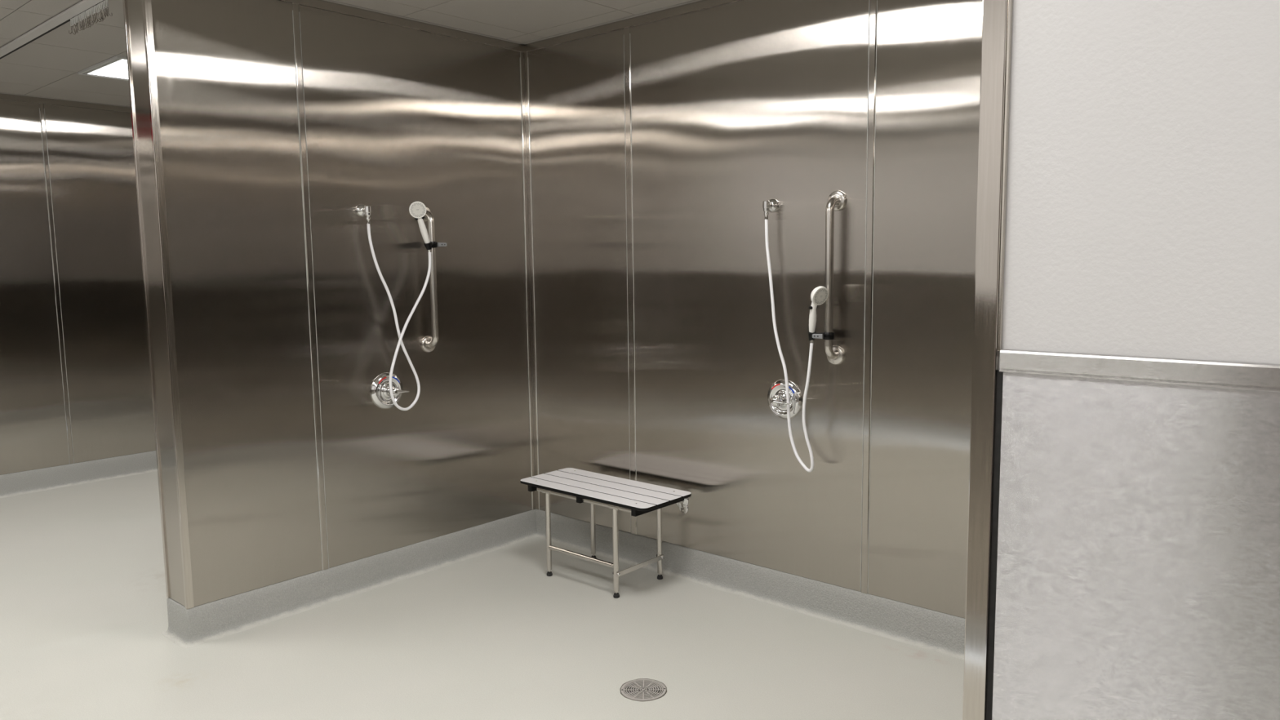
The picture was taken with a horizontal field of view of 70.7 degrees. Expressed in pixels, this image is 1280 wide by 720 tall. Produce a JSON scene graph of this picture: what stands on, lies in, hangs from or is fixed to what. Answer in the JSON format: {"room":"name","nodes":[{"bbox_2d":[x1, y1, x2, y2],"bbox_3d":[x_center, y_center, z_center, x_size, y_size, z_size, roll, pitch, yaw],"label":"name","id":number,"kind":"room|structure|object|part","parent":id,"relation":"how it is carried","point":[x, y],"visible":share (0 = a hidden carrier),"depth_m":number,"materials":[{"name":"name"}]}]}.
{"room":"shower room","nodes":[
{"label":"shower room","id":0,"kind":"room"},
{"bbox_2d":[0,93,155,475],"bbox_3d":[-4.459,-0.378,5.640,0.156,2.617,3.900,5,8,41],"label":"wall","id":1,"kind":"structure","parent":0,"point":[75,380],"depth_m":6.16,"materials":[{"name":"silver metal"}]},
{"bbox_3d":[-4.352,-0.454,5.648,0.003,2.470,1.208,5,9,41],"label":"steel panel","id":2,"kind":"part","parent":1,"relation":"part of","materials":[{"name":"silver metal"}]},
{"bbox_3d":[-4.370,-1.660,5.503,0.006,0.040,3.750,5,9,41],"label":"trim","id":3,"kind":"part","parent":1,"relation":"part of","materials":[{"name":"metal"}]},
{"bbox_2d":[0,450,157,497],"bbox_3d":[-4.330,0.850,5.778,0.051,0.150,3.750,5,8,41],"label":"baseboard","id":4,"kind":"structure","parent":1,"relation":"attached to","point":[12,484],"depth_m":6.25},
{"bbox_3d":[-3.534,-0.568,6.569,0.003,2.470,1.240,5,9,41],"label":"steel panel","id":5,"kind":"part","parent":1,"relation":"part of","materials":[{"name":"silver metal"}]},
{"bbox_2d":[122,0,535,608],"bbox_3d":[-1.270,-0.258,4.198,0.200,2.617,1.856,5,8,41],"label":"wall","id":6,"kind":"structure","parent":0,"point":[261,129],"depth_m":3.92,"materials":[{"name":"silver metal"}]},
{"bbox_3d":[-1.879,-0.246,3.504,0.170,2.470,0.003,5,9,41],"label":"panel","id":7,"kind":"part","parent":6,"relation":"part of","materials":[{"name":"metal"}]},
{"bbox_3d":[-1.875,-0.247,3.512,0.199,2.470,0.024,5,9,41],"label":"trim","id":8,"kind":"part","parent":6,"relation":"part of","materials":[{"name":"silver metal"}]},
{"bbox_3d":[-1.610,-0.268,3.669,0.003,2.470,0.568,5,9,41],"label":"steel panel","id":9,"kind":"part","parent":6,"relation":"part of","materials":[{"name":"silver metal"}]},
{"bbox_2d":[161,509,536,648],"bbox_3d":[-1.267,0.973,4.323,0.267,0.150,1.888,5,8,41],"label":"baseboard","id":10,"kind":"structure","parent":6,"relation":"attached to","point":[197,625],"depth_m":4.05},
{"bbox_2d":[355,204,371,217],"bbox_3d":[-1.223,-0.665,4.020,0.064,0.062,0.057,5,8,41],"label":"connector","id":11,"kind":"object","parent":6,"relation":"attached to","point":[362,211],"visible":1,"depth_m":4.01,"materials":[{"name":"silver metal"}]},
{"bbox_2d":[370,372,409,408],"bbox_3d":[-1.141,0.146,4.164,0.102,0.171,0.171,5,8,41],"label":"mixing valve","id":12,"kind":"object","parent":6,"relation":"attached to","point":[380,396],"visible":0.88,"depth_m":4.16,"materials":[{"name":"silver metal"}]},
{"bbox_3d":[-1.129,0.147,4.156,0.043,0.052,0.051,5,9,41],"label":"handle","id":13,"kind":"part","parent":12,"relation":"part of","materials":[{"name":"silver metal"}]},
{"bbox_3d":[-1.096,0.145,4.160,0.064,0.016,0.019,-4,7,-28],"label":"lever","id":14,"kind":"part","parent":12,"relation":"part of","materials":[{"name":"silver metal"}]},
{"bbox_3d":[-1.213,-1.532,3.993,0.006,0.040,1.848,5,9,41],"label":"trim","id":15,"kind":"part","parent":6,"relation":"part of","materials":[{"name":"metal"}]},
{"bbox_3d":[-1.008,-0.352,4.346,0.003,2.470,1.228,5,9,41],"label":"steel panel","id":16,"kind":"part","parent":6,"relation":"part of","materials":[{"name":"silver metal"}]},
{"bbox_2d":[421,205,439,352],"bbox_3d":[-0.998,-0.384,4.295,0.076,0.702,0.080,5,8,41],"label":"grab bar","id":17,"kind":"object","parent":6,"relation":"attached to","point":[428,343],"visible":0.8,"depth_m":4.28,"materials":[{"name":"silver metal"}]},
{"bbox_2d":[423,241,446,249],"bbox_3d":[-0.980,-0.537,4.247,0.070,0.041,0.132,3,7,29],"label":"holder","id":18,"kind":"object","parent":17,"relation":"attached to","point":[432,244],"visible":0.95,"depth_m":4.24,"materials":[{"name":"black plastic"}]},
{"bbox_2d":[365,201,431,410],"bbox_3d":[-1.067,-0.244,4.114,0.308,0.950,0.100,-6,8,-38],"label":"shower","id":19,"kind":"object","parent":18,"relation":"in","point":[417,210],"visible":1,"depth_m":4.11,"materials":[{"name":"white"}]},
{"bbox_3d":[-1.000,-0.604,4.164,0.030,0.132,0.074,2,7,23],"label":"handle","id":20,"kind":"part","parent":19,"relation":"part of","materials":[{"name":"white plastic"}]},
{"bbox_3d":[-0.938,-0.547,4.275,0.045,0.020,0.009,-5,8,-33],"label":"lever","id":21,"kind":"part","parent":18,"relation":"part of","materials":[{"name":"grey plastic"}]},
{"bbox_2d":[0,0,701,107],"bbox_3d":[-0.783,-1.412,2.349,9.871,0.084,4.050,5,8,41],"label":"ceiling","id":22,"kind":"structure","parent":0,"point":[47,67],"depth_m":4.27,"materials":[{"name":"paint"}]},
{"bbox_2d":[0,0,103,59],"bbox_3d":[-3.127,-1.577,4.516,3.161,0.010,0.060,5,8,41],"label":"track","id":23,"kind":"object","parent":22,"relation":"attached to","point":[64,17],"visible":1,"depth_m":4.16,"materials":[{"name":"white metal"}]},
{"bbox_2d":[68,18,72,34],"bbox_3d":[-2.549,-1.493,4.038,0.009,0.067,0.020,1,7,15],"label":"curtain hook","id":24,"kind":"object","parent":23,"relation":"hanging from","point":[70,19],"visible":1,"depth_m":4.04,"materials":[{"name":"white metal"}]},
{"bbox_2d":[95,4,101,22],"bbox_3d":[-2.307,-1.474,3.839,0.010,0.067,0.020,1,7,15],"label":"curtain hook","id":25,"kind":"object","parent":23,"relation":"hanging from","point":[95,5],"visible":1,"depth_m":3.83,"materials":[{"name":"white metal"}]},
{"bbox_2d":[100,1,102,18],"bbox_3d":[-2.265,-1.470,3.792,0.019,0.067,0.013,4,8,36],"label":"curtain hook","id":26,"kind":"object","parent":23,"relation":"hanging from","point":[101,8],"visible":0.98,"depth_m":3.79,"materials":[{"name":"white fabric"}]},
{"bbox_2d":[103,0,108,15],"bbox_3d":[-2.217,-1.465,3.746,0.021,0.067,0.012,-7,9,-42],"label":"curtain hook","id":27,"kind":"object","parent":23,"relation":"hanging from","point":[106,0],"visible":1,"depth_m":3.75,"materials":[{"name":"white metal"}]},
{"bbox_2d":[77,55,128,80],"bbox_3d":[-2.813,-1.663,5.228,0.618,0.012,0.607,5,8,41],"label":"recessed light","id":28,"kind":"object","parent":22,"relation":"in","point":[115,67],"visible":0.42,"depth_m":5.11,"materials":[{"name":"white metal"}]},
{"bbox_2d":[89,59,128,79],"bbox_3d":[-2.813,-1.665,5.228,0.542,0.006,0.531,5,9,41],"label":"diffuser","id":29,"kind":"object","parent":28,"relation":"attached to","point":[117,68],"depth_m":5.14,"materials":[{"name":"white plastic"}]},
{"bbox_2d":[0,471,964,719],"bbox_3d":[-0.749,1.241,2.646,9.871,0.030,4.050,5,8,41],"label":"floor","id":30,"kind":"structure","parent":0,"point":[84,616],"depth_m":3.51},
{"bbox_2d":[520,467,691,598],"bbox_3d":[-0.146,0.810,4.290,0.815,0.446,0.424,5,8,41],"label":"shower seat","id":31,"kind":"object","parent":30,"relation":"on","point":[617,494],"visible":1,"depth_m":4.20,"materials":[{"name":"white plastic"}]},
{"bbox_3d":[-0.437,0.816,4.301,0.025,0.378,0.025,5,9,41],"label":"leg","id":32,"kind":"part","parent":31,"relation":"part of","materials":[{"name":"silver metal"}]},
{"bbox_3d":[-0.151,0.622,4.227,0.628,0.025,0.327,5,9,41],"label":"frame","id":33,"kind":"part","parent":31,"relation":"part of","materials":[{"name":"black metal"}]},
{"bbox_3d":[-0.237,0.788,4.526,0.025,0.378,0.025,5,9,41],"label":"leg","id":34,"kind":"part","parent":31,"relation":"part of","materials":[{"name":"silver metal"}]},
{"bbox_3d":[-0.108,0.844,4.013,0.025,0.378,0.025,5,9,41],"label":"leg","id":35,"kind":"part","parent":31,"relation":"part of","materials":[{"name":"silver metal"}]},
{"bbox_3d":[0.092,0.816,4.238,0.025,0.378,0.025,5,9,41],"label":"leg","id":36,"kind":"part","parent":31,"relation":"part of","materials":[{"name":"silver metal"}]},
{"bbox_2d":[619,678,666,701],"bbox_3d":[0.013,1.171,3.167,0.167,0.032,0.166,5,8,41],"label":"floor drain","id":37,"kind":"object","parent":30,"relation":"in","point":[642,689],"visible":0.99,"depth_m":3.17,"materials":[{"name":"silver metal"}]},
{"bbox_2d":[523,0,982,618],"bbox_3d":[0.521,-0.253,3.948,9.571,2.617,0.156,5,8,41],"label":"wall","id":38,"kind":"structure","parent":0,"point":[657,142],"depth_m":3.83,"materials":[{"name":"silver metal"}]},
{"bbox_3d":[-0.313,-0.387,4.578,0.692,2.470,0.003,5,9,41],"label":"steel panel","id":39,"kind":"part","parent":38,"relation":"part of","materials":[{"name":"silver metal"}]},
{"bbox_3d":[0.561,-1.517,3.656,3.112,0.040,0.006,5,9,41],"label":"trim","id":40,"kind":"part","parent":38,"relation":"part of","materials":[{"name":"metal"}]},
{"bbox_3d":[0.426,-0.324,3.929,1.227,2.470,0.003,5,9,41],"label":"steel panel","id":41,"kind":"part","parent":38,"relation":"part of","materials":[{"name":"silver metal"}]},
{"bbox_2d":[535,509,964,660],"bbox_3d":[0.587,0.993,3.929,3.112,0.150,0.051,5,8,41],"label":"baseboard","id":42,"kind":"structure","parent":38,"relation":"attached to","point":[938,632],"depth_m":3.92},
{"bbox_2d":[762,198,778,212],"bbox_3d":[0.535,-0.641,3.748,0.057,0.062,0.064,5,8,41],"label":"outlet","id":43,"kind":"object","parent":38,"relation":"attached to","point":[772,205],"visible":1,"depth_m":3.75,"materials":[{"name":"silver metal"}]},
{"bbox_2d":[767,379,802,419],"bbox_3d":[0.584,0.171,3.785,0.175,0.171,0.093,5,8,41],"label":"mixing valve","id":44,"kind":"object","parent":38,"relation":"attached to","point":[776,395],"visible":0.88,"depth_m":3.79,"materials":[{"name":"silver metal"}]},
{"bbox_3d":[0.571,0.173,3.772,0.051,0.052,0.043,5,9,41],"label":"handle","id":45,"kind":"part","parent":44,"relation":"part of","materials":[{"name":"silver metal"}]},
{"bbox_3d":[0.593,0.176,3.731,0.020,0.016,0.091,-7,9,-44],"label":"lever","id":46,"kind":"part","parent":44,"relation":"part of","materials":[{"name":"silver metal"}]},
{"bbox_2d":[824,190,846,364],"bbox_3d":[0.762,-0.322,3.578,0.080,0.694,0.076,5,8,41],"label":"grab bar","id":47,"kind":"object","parent":38,"relation":"attached to","point":[837,201],"visible":1,"depth_m":3.55,"materials":[{"name":"silver metal"}]},
{"bbox_2d":[808,331,835,340],"bbox_3d":[0.722,-0.095,3.586,0.105,0.039,0.057,0,6,8],"label":"holder","id":48,"kind":"object","parent":47,"relation":"attached to","point":[824,335],"visible":0.98,"depth_m":3.57,"materials":[{"name":"black plastic"}]},
{"bbox_2d":[764,212,828,471],"bbox_3d":[0.613,-0.073,3.660,0.076,1.054,0.338,-6,8,-37],"label":"shower","id":49,"kind":"object","parent":48,"relation":"attached to","point":[819,295],"visible":1,"depth_m":3.65,"materials":[{"name":"white plastic"}]},
{"bbox_3d":[0.686,-0.174,3.574,0.030,0.133,0.063,-1,6,-2],"label":"handle","id":50,"kind":"part","parent":49,"relation":"part of","materials":[{"name":"white plastic"}]},
{"bbox_3d":[0.704,-0.094,3.573,0.044,0.020,0.009,4,8,34],"label":"lever","id":51,"kind":"part","parent":48,"relation":"part of","materials":[{"name":"grey plastic"}]},
{"bbox_3d":[0.760,-0.322,3.576,0.033,0.647,0.070,5,9,41],"label":"rail","id":52,"kind":"part","parent":47,"relation":"part of","materials":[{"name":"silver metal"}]},
{"bbox_3d":[1.324,-0.247,3.141,1.127,2.470,0.003,5,9,41],"label":"steel panel","id":53,"kind":"part","parent":38,"relation":"part of","materials":[{"name":"silver metal"}]},
{"bbox_2d":[962,0,1279,719],"bbox_3d":[2.288,0.046,1.071,3.094,2.617,1.859,5,8,41],"label":"wall","id":54,"kind":"structure","parent":0,"point":[1123,559],"depth_m":1.26,"materials":[{"name":"white paint"}]},
{"bbox_3d":[0.537,0.032,1.397,0.036,2.617,0.030,5,9,41],"label":"trim","id":55,"kind":"part","parent":54,"relation":"part of","materials":[{"name":"silver metal"}]},
{"bbox_3d":[1.705,0.699,0.434,3.048,1.182,0.009,5,9,41],"label":"wainscot panel","id":56,"kind":"part","parent":54,"relation":"part of","materials":[{"name":"metal"}]},
{"bbox_3d":[1.693,0.098,0.365,3.052,0.035,0.011,5,9,41],"label":"cap rail","id":57,"kind":"part","parent":54,"relation":"part of","materials":[{"name":"metal"}]}
]}

